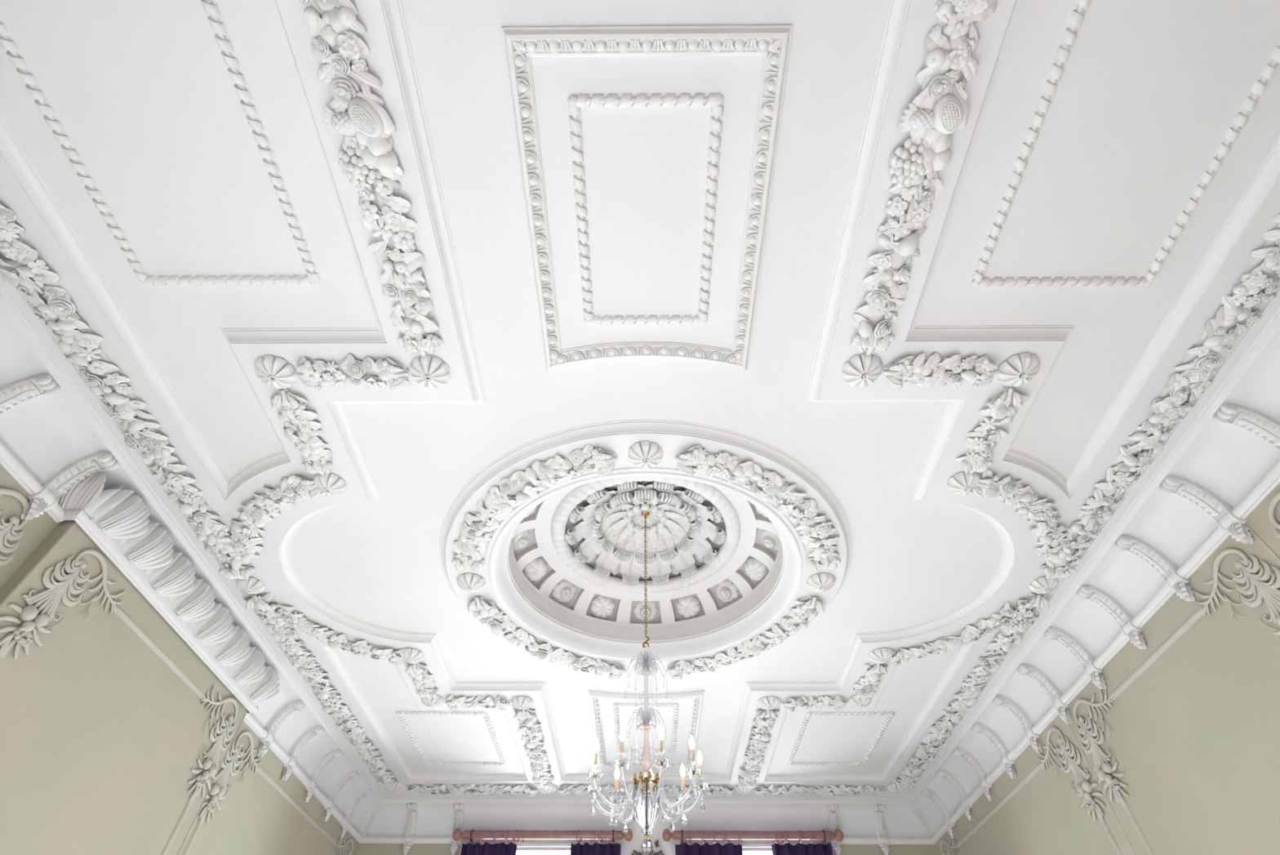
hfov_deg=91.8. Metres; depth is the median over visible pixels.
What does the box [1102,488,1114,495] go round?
flower
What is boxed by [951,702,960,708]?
flower
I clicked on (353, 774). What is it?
bracket
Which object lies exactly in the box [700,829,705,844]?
curtain ring
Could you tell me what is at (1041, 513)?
garland
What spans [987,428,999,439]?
flower
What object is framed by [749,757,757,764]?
flower
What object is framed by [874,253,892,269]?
flower
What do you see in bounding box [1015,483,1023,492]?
open flower
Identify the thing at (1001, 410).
garland
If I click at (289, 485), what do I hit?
open flower
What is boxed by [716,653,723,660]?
flower
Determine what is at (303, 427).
flower
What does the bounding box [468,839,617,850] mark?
window
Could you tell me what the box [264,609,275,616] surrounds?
open flower
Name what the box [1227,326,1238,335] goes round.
flower
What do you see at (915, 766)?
flower
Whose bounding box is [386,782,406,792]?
rosette
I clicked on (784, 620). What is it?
flower
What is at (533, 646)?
flower
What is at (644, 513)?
plate
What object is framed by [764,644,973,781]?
trim
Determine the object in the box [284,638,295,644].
open flower
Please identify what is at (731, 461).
flower
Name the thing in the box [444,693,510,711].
garland
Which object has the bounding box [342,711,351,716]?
flower
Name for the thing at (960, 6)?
flower
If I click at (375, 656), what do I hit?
flower
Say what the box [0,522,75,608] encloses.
trim
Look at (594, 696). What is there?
frame
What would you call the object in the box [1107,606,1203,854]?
trim
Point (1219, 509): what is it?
bracket
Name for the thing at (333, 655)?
trim
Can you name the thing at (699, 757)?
candle
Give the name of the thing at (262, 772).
trim
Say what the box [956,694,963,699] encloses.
flower
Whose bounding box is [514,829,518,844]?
curtain ring
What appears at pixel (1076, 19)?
frame
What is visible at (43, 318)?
flower
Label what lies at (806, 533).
flower
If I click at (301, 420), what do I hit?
flower
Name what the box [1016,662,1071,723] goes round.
bracket
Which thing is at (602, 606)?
flower
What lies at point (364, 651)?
open flower
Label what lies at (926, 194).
flower
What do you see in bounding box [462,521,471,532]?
flower
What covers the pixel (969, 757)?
bracket
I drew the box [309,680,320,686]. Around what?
flower
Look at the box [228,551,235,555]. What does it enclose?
flower
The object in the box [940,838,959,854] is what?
acanthus spray
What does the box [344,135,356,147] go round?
flower
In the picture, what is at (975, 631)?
open flower
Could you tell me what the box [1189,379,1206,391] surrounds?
flower
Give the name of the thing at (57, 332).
flower
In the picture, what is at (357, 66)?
flower
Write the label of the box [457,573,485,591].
rosette
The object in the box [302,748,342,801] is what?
bracket
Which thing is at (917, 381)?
open flower
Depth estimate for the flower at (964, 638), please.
7.33 m
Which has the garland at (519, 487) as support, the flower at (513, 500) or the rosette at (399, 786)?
the flower at (513, 500)
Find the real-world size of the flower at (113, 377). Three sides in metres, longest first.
0.102 x 0.099 x 0.044 m
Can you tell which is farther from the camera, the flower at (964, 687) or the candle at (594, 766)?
the flower at (964, 687)
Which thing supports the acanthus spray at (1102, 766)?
attached to the wall at (1194, 739)
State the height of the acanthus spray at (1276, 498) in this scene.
1.073 m
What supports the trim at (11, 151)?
attached to the ceiling
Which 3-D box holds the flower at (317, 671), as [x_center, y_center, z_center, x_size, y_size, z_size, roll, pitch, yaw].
[-4.125,3.142,7.959,0.103,0.045,0.100,-41,-45,8]
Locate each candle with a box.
[592,756,598,778]
[593,737,599,764]
[614,764,619,790]
[619,726,625,753]
[657,724,663,751]
[680,763,685,788]
[688,734,694,761]
[696,750,702,775]
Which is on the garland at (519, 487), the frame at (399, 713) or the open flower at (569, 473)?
the open flower at (569, 473)
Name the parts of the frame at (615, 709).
rail, rail, rail, rail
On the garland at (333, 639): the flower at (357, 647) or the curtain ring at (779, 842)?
the flower at (357, 647)
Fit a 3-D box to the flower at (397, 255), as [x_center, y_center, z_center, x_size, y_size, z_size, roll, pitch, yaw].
[-1.653,-1.168,4.202,0.098,0.044,0.100,24,-56,-25]
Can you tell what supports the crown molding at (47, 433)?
attached to the wall at (1194, 739)
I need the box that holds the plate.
[641,510,648,517]
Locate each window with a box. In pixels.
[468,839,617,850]
[677,839,826,851]
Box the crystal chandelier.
[592,515,702,838]
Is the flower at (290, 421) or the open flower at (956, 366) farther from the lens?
the flower at (290, 421)
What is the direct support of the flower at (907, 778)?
on the garland at (1002, 644)
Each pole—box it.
[452,827,632,844]
[662,828,843,844]
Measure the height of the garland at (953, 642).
0.154 m
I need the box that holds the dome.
[508,475,782,639]
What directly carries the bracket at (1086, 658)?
attached to the wall at (1194, 739)
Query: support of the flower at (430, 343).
on the garland at (367, 158)
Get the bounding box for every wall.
[0,463,359,854]
[0,520,247,854]
[355,837,937,854]
[934,483,1279,854]
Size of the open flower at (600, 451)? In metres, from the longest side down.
0.097 x 0.089 x 0.037 m
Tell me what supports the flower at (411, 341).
on the garland at (367, 158)
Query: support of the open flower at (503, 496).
on the garland at (519, 487)
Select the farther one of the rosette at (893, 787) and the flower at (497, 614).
the rosette at (893, 787)
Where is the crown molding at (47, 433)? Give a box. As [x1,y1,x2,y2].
[0,265,1279,844]
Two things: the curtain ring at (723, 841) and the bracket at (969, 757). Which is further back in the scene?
the curtain ring at (723, 841)
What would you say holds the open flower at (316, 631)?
on the garland at (333, 639)
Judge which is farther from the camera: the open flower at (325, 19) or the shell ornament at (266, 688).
the shell ornament at (266, 688)
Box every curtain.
[460,841,516,854]
[570,841,620,854]
[675,841,742,854]
[771,842,833,854]
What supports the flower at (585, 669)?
on the garland at (484, 609)
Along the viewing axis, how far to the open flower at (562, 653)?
7.63 m
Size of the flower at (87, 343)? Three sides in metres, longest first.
0.099 x 0.096 x 0.043 m
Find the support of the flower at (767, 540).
on the dome
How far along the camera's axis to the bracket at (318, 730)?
8.74 m
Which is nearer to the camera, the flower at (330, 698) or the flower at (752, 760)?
the flower at (330, 698)
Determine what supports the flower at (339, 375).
on the garland at (367, 373)
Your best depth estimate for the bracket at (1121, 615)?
6.44 m
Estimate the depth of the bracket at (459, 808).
10.88 m
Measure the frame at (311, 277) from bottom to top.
0.060 m
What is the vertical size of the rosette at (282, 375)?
0.148 m
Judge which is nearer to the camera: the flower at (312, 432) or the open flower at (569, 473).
the flower at (312, 432)
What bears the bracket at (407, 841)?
attached to the wall at (363, 848)
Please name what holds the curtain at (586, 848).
hanging from the pole at (471, 834)
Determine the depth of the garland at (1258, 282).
4.97 m
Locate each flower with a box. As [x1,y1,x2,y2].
[12,271,24,281]
[16,284,33,298]
[18,246,32,257]
[27,259,48,274]
[31,306,46,321]
[49,328,59,337]
[80,365,89,375]
[82,337,99,348]
[87,360,108,374]
[97,394,104,399]
[101,398,111,408]
[107,372,122,383]
[115,382,132,394]
[166,472,186,486]
[168,489,176,495]
[171,466,180,472]
[211,523,223,530]
[217,532,231,542]
[219,561,229,570]
[220,553,231,561]
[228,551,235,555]
[231,533,237,541]
[243,527,252,533]
[254,611,264,618]
[257,519,267,523]
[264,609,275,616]
[269,490,280,499]
[273,499,285,506]
[274,624,284,630]
[281,627,290,633]
[283,417,294,427]
[283,609,292,614]
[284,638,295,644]
[284,644,296,649]
[286,482,294,488]
[294,438,306,448]
[296,415,310,424]
[298,423,311,431]
[302,367,323,382]
[302,454,311,463]
[303,622,313,628]
[305,668,316,674]
[309,429,318,435]
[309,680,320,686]
[311,626,324,635]
[312,360,325,373]
[314,669,322,674]
[315,439,324,446]
[317,634,328,641]
[318,12,333,33]
[320,456,331,464]
[321,372,333,380]
[327,695,339,702]
[328,702,340,709]
[333,370,346,380]
[337,31,363,60]
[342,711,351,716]
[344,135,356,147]
[348,721,356,727]
[349,649,360,655]
[351,59,368,74]
[353,644,363,651]
[358,183,375,201]
[359,647,371,656]
[360,200,379,220]
[362,375,383,387]
[370,654,380,659]
[374,177,393,196]
[381,205,407,228]
[388,248,404,262]
[391,230,414,249]
[404,335,417,351]
[420,333,440,351]
[425,786,432,792]
[457,551,468,559]
[460,785,466,790]
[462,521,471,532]
[467,537,478,544]
[468,558,475,563]
[478,785,484,791]
[480,506,489,516]
[484,785,491,791]
[485,498,496,508]
[493,610,502,618]
[497,490,508,502]
[501,620,507,626]
[507,495,521,506]
[511,529,531,550]
[521,725,530,732]
[522,483,537,493]
[523,557,547,581]
[528,641,540,651]
[529,734,537,741]
[535,767,544,772]
[541,643,547,648]
[552,580,576,602]
[558,649,567,657]
[565,469,582,477]
[568,451,583,466]
[580,666,589,671]
[581,448,591,458]
[587,666,595,671]
[591,595,615,617]
[593,458,607,468]
[594,447,604,453]
[633,600,657,621]
[675,594,700,617]
[680,786,688,794]
[682,661,694,672]
[690,466,697,471]
[697,657,704,663]
[715,580,738,602]
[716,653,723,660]
[722,468,729,473]
[722,473,731,478]
[725,454,737,467]
[739,644,747,651]
[742,557,768,581]
[746,748,755,755]
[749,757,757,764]
[759,529,779,550]
[766,642,774,647]
[768,476,773,484]
[776,635,784,639]
[779,502,794,511]
[780,488,791,498]
[782,617,790,623]
[782,622,795,630]
[782,788,789,793]
[788,515,796,520]
[800,499,810,509]
[800,613,807,618]
[800,703,812,709]
[801,530,812,537]
[807,506,817,517]
[808,524,820,534]
[811,560,823,569]
[815,786,823,794]
[830,697,836,704]
[859,677,870,684]
[859,787,865,792]
[866,280,879,292]
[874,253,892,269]
[886,195,907,216]
[888,312,897,322]
[902,375,913,383]
[903,368,913,375]
[904,253,914,263]
[905,204,929,226]
[905,776,913,781]
[907,137,917,145]
[910,764,918,768]
[911,755,921,763]
[915,379,924,383]
[918,186,935,207]
[923,170,938,189]
[924,646,931,652]
[927,751,935,755]
[933,366,945,377]
[933,640,940,646]
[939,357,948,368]
[942,10,971,39]
[942,719,951,724]
[946,704,955,711]
[947,44,970,69]
[950,360,963,373]
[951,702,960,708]
[954,0,973,13]
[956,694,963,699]
[958,697,966,703]
[960,635,971,642]
[962,685,969,690]
[964,675,977,684]
[966,372,988,383]
[968,632,976,638]
[968,672,977,678]
[973,426,987,436]
[973,629,981,634]
[974,360,984,371]
[977,630,988,635]
[977,675,986,681]
[984,456,991,462]
[986,437,994,443]
[986,626,994,631]
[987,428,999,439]
[996,634,1008,642]
[997,492,1004,497]
[1000,616,1012,625]
[1000,650,1008,657]
[1008,400,1015,409]
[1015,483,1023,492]
[1015,613,1022,619]
[1017,606,1026,611]
[1022,609,1034,617]
[1022,614,1035,622]
[1031,493,1038,501]
[1035,521,1046,526]
[1042,546,1051,551]
[1054,532,1062,539]
[1054,549,1062,556]
[1056,564,1068,573]
[1070,539,1084,548]
[1083,525,1093,530]
[1097,507,1108,515]
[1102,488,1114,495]
[1112,471,1128,481]
[1135,459,1149,469]
[1162,414,1179,426]
[1162,423,1176,435]
[1166,404,1182,415]
[1175,395,1187,401]
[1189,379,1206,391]
[1195,348,1209,355]
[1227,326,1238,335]
[1228,293,1246,306]
[1240,270,1266,288]
[1259,275,1273,288]
[1275,269,1279,279]
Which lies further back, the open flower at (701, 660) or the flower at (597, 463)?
the open flower at (701, 660)
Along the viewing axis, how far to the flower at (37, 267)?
4.28 m
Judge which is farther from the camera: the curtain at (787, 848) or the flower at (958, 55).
the curtain at (787, 848)
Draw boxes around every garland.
[0,200,255,579]
[229,475,326,559]
[244,591,397,787]
[270,388,332,475]
[274,603,404,665]
[294,353,408,390]
[298,0,444,356]
[404,662,438,697]
[407,782,538,795]
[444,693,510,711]
[451,444,617,571]
[466,595,626,679]
[513,707,554,787]
[556,783,734,796]
[665,595,824,679]
[674,444,840,570]
[738,708,780,788]
[753,783,885,796]
[782,693,848,711]
[849,0,997,355]
[853,662,888,697]
[882,352,999,388]
[888,600,1026,665]
[893,592,1049,787]
[955,386,1027,473]
[973,469,1069,558]
[1040,213,1279,578]
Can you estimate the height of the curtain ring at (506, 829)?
0.226 m
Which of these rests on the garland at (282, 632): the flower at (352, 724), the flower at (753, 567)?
the flower at (352, 724)
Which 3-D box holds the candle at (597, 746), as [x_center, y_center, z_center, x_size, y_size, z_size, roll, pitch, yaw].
[-0.365,2.713,5.199,0.049,0.206,0.048,0,-49,0]
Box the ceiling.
[0,0,1279,796]
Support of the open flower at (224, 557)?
on the garland at (42, 289)
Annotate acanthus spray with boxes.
[0,487,30,565]
[0,548,126,658]
[187,684,238,804]
[198,730,262,825]
[335,835,353,854]
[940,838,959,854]
[1038,726,1105,823]
[1073,688,1128,807]
[1191,547,1279,634]
[1267,491,1279,538]
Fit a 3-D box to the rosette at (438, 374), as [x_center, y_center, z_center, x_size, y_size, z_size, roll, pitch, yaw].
[-1.656,-0.423,4.870,0.312,0.148,0.316,29,-55,-22]
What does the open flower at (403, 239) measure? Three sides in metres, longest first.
0.150 x 0.138 x 0.057 m
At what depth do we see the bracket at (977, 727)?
8.60 m
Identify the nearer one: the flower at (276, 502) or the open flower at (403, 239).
the open flower at (403, 239)
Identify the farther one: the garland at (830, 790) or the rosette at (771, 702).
the garland at (830, 790)
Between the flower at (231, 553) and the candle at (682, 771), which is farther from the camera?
the flower at (231, 553)
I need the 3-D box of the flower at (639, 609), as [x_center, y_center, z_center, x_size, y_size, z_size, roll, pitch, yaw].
[0.072,2.390,8.060,0.320,0.090,0.320,0,-87,0]
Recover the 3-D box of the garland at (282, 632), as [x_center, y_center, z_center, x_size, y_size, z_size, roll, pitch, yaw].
[-4.230,3.943,8.627,0.421,0.158,5.541,0,-49,0]
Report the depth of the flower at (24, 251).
4.20 m
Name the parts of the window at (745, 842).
architrave, sash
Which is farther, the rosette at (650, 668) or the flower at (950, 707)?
the flower at (950, 707)
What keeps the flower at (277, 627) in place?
on the garland at (282, 632)
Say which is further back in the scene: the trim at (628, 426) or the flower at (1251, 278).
the trim at (628, 426)
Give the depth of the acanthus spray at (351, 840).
10.17 m
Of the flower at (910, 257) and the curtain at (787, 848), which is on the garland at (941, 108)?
the flower at (910, 257)
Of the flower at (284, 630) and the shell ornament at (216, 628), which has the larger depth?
the flower at (284, 630)
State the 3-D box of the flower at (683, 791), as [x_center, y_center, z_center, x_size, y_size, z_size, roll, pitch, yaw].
[0.770,6.132,10.479,0.152,0.066,0.148,-41,-81,8]
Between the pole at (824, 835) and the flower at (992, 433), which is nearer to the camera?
the flower at (992, 433)
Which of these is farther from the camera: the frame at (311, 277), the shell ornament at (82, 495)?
the shell ornament at (82, 495)
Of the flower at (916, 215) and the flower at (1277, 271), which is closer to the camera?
the flower at (916, 215)
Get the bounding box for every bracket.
[0,373,60,414]
[21,451,119,519]
[257,699,305,756]
[281,724,324,780]
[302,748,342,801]
[322,769,359,821]
[338,787,372,837]
[360,802,384,835]
[402,803,417,854]
[449,803,464,854]
[826,803,841,854]
[873,803,889,854]
[908,803,932,836]
[921,787,955,838]
[936,768,973,820]
[952,746,993,800]
[971,722,1016,777]
[992,694,1042,752]
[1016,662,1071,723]
[1044,626,1106,688]
[1076,584,1146,648]
[1114,534,1195,601]
[1159,475,1253,543]
[1213,403,1279,449]
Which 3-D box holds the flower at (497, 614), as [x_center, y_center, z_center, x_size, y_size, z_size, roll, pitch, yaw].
[-1.611,2.134,7.066,0.110,0.048,0.107,-3,-66,-37]
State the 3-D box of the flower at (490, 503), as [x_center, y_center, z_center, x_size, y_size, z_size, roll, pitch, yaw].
[-1.403,0.717,5.844,0.110,0.039,0.110,24,-62,11]
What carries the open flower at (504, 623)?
on the garland at (484, 609)
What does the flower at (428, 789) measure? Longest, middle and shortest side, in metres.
0.121 x 0.118 x 0.053 m
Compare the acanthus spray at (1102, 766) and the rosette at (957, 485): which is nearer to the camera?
the rosette at (957, 485)
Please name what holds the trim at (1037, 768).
attached to the wall at (1194, 739)
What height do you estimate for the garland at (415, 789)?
0.148 m
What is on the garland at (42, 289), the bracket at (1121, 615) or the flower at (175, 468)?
the flower at (175, 468)
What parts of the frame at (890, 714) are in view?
rail, rail, rail, rail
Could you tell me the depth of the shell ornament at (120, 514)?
5.52 m
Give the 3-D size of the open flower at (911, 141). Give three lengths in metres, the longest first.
0.085 x 0.078 x 0.032 m
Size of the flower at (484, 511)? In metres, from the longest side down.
0.115 x 0.115 x 0.040 m
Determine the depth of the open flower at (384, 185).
3.90 m
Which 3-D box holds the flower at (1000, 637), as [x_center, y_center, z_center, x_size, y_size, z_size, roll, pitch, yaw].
[4.293,2.490,7.334,0.134,0.047,0.134,51,-40,-8]
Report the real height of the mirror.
2.670 m
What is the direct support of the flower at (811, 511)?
on the garland at (815, 532)
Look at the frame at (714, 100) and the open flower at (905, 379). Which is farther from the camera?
the open flower at (905, 379)
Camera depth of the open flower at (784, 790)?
10.48 m
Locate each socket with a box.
[632,773,637,781]
[638,770,643,778]
[647,770,652,778]
[654,772,659,780]
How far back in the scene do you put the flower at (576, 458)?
5.44 m
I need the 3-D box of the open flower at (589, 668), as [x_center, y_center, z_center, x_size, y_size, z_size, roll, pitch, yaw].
[-0.614,3.048,7.826,0.111,0.042,0.102,29,-51,-24]
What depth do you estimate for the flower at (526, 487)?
5.69 m
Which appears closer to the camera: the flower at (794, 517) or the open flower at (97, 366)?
the open flower at (97, 366)
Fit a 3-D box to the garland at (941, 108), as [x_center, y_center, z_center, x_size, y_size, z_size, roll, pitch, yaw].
[1.732,-1.682,3.741,0.414,0.182,3.006,-1,-49,1]
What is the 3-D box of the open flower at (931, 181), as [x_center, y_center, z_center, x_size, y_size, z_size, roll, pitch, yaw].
[1.820,-1.546,3.868,0.111,0.046,0.121,-3,-53,-32]
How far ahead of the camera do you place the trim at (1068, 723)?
6.73 m
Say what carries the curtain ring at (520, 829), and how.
hanging from the pole at (471, 834)
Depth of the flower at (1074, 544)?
6.16 m
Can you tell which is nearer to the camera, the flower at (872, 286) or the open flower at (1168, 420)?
the flower at (872, 286)
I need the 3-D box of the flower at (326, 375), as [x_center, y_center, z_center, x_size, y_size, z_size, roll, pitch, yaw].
[-2.454,-0.402,4.867,0.088,0.038,0.086,-31,-52,29]
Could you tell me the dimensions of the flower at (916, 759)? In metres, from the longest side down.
0.142 x 0.142 x 0.050 m
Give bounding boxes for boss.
[564,480,726,585]
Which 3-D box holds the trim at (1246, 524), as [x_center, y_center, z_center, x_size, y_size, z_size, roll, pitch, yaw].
[5.009,2.284,3.413,0.016,4.620,0.016,0,-49,0]
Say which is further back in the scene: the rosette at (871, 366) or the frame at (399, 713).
the frame at (399, 713)
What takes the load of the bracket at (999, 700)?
attached to the wall at (1194, 739)
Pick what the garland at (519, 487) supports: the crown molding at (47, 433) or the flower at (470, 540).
the flower at (470, 540)
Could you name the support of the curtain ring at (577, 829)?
hanging from the pole at (471, 834)
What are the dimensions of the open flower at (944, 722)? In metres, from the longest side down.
0.139 x 0.128 x 0.053 m
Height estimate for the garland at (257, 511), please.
0.133 m
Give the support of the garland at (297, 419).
attached to the ceiling
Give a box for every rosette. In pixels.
[235,576,265,594]
[254,355,297,388]
[312,471,346,496]
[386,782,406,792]
[398,647,424,663]
[409,354,450,388]
[421,693,444,706]
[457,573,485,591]
[510,695,533,709]
[538,784,556,793]
[628,440,662,468]
[633,664,657,677]
[734,784,752,794]
[758,695,781,709]
[806,572,835,591]
[841,353,882,386]
[848,694,871,707]
[868,647,893,663]
[886,782,906,793]
[946,471,981,495]
[995,352,1039,386]
[1029,575,1058,593]
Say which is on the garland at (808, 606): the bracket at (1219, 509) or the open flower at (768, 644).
the open flower at (768, 644)
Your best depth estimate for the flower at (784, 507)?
5.83 m
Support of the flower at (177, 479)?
on the garland at (42, 289)
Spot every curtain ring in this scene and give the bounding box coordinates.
[480,829,483,844]
[493,829,496,844]
[505,829,508,844]
[511,829,515,842]
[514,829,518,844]
[518,829,524,844]
[575,829,580,842]
[591,829,595,844]
[601,829,606,844]
[611,829,616,844]
[688,829,692,844]
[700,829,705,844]
[722,829,724,844]
[737,829,742,844]
[776,829,781,844]
[782,829,786,843]
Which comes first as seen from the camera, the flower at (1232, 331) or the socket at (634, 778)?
the flower at (1232, 331)
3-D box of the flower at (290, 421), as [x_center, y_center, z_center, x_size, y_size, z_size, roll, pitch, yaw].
[-2.938,-0.052,5.191,0.126,0.044,0.126,45,-42,-6]
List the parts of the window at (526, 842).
sash, architrave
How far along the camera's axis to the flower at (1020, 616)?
7.02 m
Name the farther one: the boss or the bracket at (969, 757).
the bracket at (969, 757)
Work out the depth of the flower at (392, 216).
4.03 m
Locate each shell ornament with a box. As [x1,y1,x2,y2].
[59,471,106,509]
[84,488,150,538]
[120,522,173,568]
[146,551,195,596]
[169,578,215,622]
[191,603,233,644]
[210,626,250,666]
[228,646,265,684]
[245,666,279,702]
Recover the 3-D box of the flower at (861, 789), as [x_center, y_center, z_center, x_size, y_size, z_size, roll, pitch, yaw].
[3.758,6.136,10.481,0.098,0.043,0.096,-15,-76,4]
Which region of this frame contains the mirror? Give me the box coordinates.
[631,839,664,854]
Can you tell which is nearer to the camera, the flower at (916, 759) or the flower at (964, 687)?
the flower at (964, 687)
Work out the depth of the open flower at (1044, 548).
6.25 m
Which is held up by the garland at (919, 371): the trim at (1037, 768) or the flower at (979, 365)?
the flower at (979, 365)
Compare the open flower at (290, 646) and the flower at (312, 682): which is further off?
the flower at (312, 682)
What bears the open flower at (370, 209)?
on the garland at (367, 158)
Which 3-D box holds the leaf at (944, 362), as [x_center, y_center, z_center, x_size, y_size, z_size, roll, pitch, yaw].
[2.362,-0.497,4.787,0.094,0.033,0.094,-17,-73,6]
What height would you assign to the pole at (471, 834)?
0.250 m
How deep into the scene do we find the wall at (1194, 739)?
5.77 m
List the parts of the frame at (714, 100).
rail, rail, rail, rail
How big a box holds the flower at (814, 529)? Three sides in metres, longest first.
0.124 x 0.124 x 0.044 m
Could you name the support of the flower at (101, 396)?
on the garland at (42, 289)
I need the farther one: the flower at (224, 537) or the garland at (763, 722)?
the garland at (763, 722)
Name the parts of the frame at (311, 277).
rail, rail, rail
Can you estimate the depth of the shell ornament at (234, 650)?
7.02 m
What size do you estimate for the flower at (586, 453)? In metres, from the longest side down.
0.092 x 0.092 x 0.032 m
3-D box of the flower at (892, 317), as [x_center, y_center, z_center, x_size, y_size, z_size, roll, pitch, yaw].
[1.851,-0.806,4.535,0.092,0.032,0.092,-44,-39,-2]
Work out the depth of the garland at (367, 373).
4.85 m
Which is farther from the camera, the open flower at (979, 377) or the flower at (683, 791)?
the flower at (683, 791)
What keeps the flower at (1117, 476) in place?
on the garland at (1258, 282)
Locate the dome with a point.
(722, 591)
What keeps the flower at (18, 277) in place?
on the garland at (42, 289)
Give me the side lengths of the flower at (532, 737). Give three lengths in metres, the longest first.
0.154 x 0.150 x 0.067 m
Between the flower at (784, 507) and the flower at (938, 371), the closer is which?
the flower at (938, 371)
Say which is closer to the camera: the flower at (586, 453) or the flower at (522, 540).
the flower at (586, 453)
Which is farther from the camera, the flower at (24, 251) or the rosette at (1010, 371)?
the rosette at (1010, 371)
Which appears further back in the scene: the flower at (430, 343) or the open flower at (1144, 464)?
the open flower at (1144, 464)
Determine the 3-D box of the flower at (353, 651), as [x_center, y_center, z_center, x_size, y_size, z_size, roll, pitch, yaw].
[-3.478,2.753,7.593,0.148,0.066,0.152,12,-38,-3]
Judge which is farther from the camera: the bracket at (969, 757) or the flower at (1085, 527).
the bracket at (969, 757)
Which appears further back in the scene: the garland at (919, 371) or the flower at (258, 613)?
the flower at (258, 613)
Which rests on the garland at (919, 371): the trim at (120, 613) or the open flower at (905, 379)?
the open flower at (905, 379)
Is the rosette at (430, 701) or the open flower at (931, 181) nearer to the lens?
the open flower at (931, 181)
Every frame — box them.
[0,0,319,285]
[395,711,506,765]
[501,25,792,370]
[567,93,724,324]
[587,689,704,767]
[613,702,679,752]
[787,711,894,765]
[970,0,1279,287]
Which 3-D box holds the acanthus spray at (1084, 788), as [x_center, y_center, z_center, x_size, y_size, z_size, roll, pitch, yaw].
[5.023,4.112,7.259,0.098,1.073,0.890,-2,-49,2]
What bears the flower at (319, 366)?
on the garland at (367, 373)
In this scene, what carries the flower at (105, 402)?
on the garland at (42, 289)
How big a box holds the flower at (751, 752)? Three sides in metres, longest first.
0.152 x 0.148 x 0.066 m
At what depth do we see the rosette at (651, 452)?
5.40 m
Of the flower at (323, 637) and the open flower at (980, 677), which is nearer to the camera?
the flower at (323, 637)
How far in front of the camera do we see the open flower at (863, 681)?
8.04 m
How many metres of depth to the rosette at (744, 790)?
10.47 m
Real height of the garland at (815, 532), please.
0.132 m
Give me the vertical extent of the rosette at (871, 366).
0.148 m
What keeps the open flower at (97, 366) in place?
on the garland at (42, 289)
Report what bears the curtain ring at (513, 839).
hanging from the pole at (471, 834)
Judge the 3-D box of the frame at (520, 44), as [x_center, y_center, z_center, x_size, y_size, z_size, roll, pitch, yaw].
[0.044,-1.334,4.204,1.625,0.060,2.345,0,-49,0]
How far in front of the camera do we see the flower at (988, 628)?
7.21 m
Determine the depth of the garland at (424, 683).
8.04 m
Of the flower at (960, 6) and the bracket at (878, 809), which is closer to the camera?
the flower at (960, 6)
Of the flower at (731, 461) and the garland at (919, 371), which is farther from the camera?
the flower at (731, 461)
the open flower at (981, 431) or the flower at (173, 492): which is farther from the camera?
the flower at (173, 492)
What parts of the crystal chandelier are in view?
glass arm, glass arm, glass arm, glass arm, brass chain, crown, glass stem, rod, glass arm, glass arm, glass arm, glass arm, glass arm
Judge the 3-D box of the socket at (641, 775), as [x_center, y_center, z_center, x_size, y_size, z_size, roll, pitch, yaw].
[0.008,2.888,5.141,0.039,0.067,0.040,-20,-52,16]
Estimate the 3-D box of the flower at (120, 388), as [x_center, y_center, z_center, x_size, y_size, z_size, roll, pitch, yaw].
[-4.154,-0.309,4.985,0.107,0.047,0.104,-21,-45,-18]
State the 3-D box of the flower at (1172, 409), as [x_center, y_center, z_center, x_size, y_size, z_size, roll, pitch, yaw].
[4.356,-0.146,5.054,0.118,0.053,0.121,-5,-49,-1]
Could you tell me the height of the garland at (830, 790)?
0.140 m
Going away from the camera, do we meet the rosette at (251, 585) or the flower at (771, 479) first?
the flower at (771, 479)
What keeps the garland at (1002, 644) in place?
hanging from the ceiling
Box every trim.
[0,0,386,500]
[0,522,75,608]
[0,605,205,854]
[177,711,247,854]
[182,765,337,854]
[279,0,1015,781]
[319,644,528,780]
[439,419,853,617]
[458,831,833,854]
[484,466,807,662]
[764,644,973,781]
[905,0,1279,498]
[956,762,1121,854]
[1067,723,1136,854]
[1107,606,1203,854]
[1244,522,1279,560]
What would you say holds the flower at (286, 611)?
on the garland at (333, 639)
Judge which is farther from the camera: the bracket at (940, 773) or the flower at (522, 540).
the bracket at (940, 773)
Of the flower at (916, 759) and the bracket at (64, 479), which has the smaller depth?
the bracket at (64, 479)
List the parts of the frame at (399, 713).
rail, rail, rail, rail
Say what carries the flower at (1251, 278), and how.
on the garland at (1258, 282)
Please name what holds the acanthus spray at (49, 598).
attached to the wall at (101, 740)
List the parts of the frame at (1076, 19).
rail, rail, rail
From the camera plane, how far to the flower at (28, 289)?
4.37 m
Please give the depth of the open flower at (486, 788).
10.50 m
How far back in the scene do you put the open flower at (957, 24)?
3.34 m
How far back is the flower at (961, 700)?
8.34 m
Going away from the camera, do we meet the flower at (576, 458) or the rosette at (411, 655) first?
the flower at (576, 458)
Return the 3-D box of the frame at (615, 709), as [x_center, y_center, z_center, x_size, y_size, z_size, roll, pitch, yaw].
[0.089,4.514,9.278,0.936,0.060,1.645,0,-49,0]

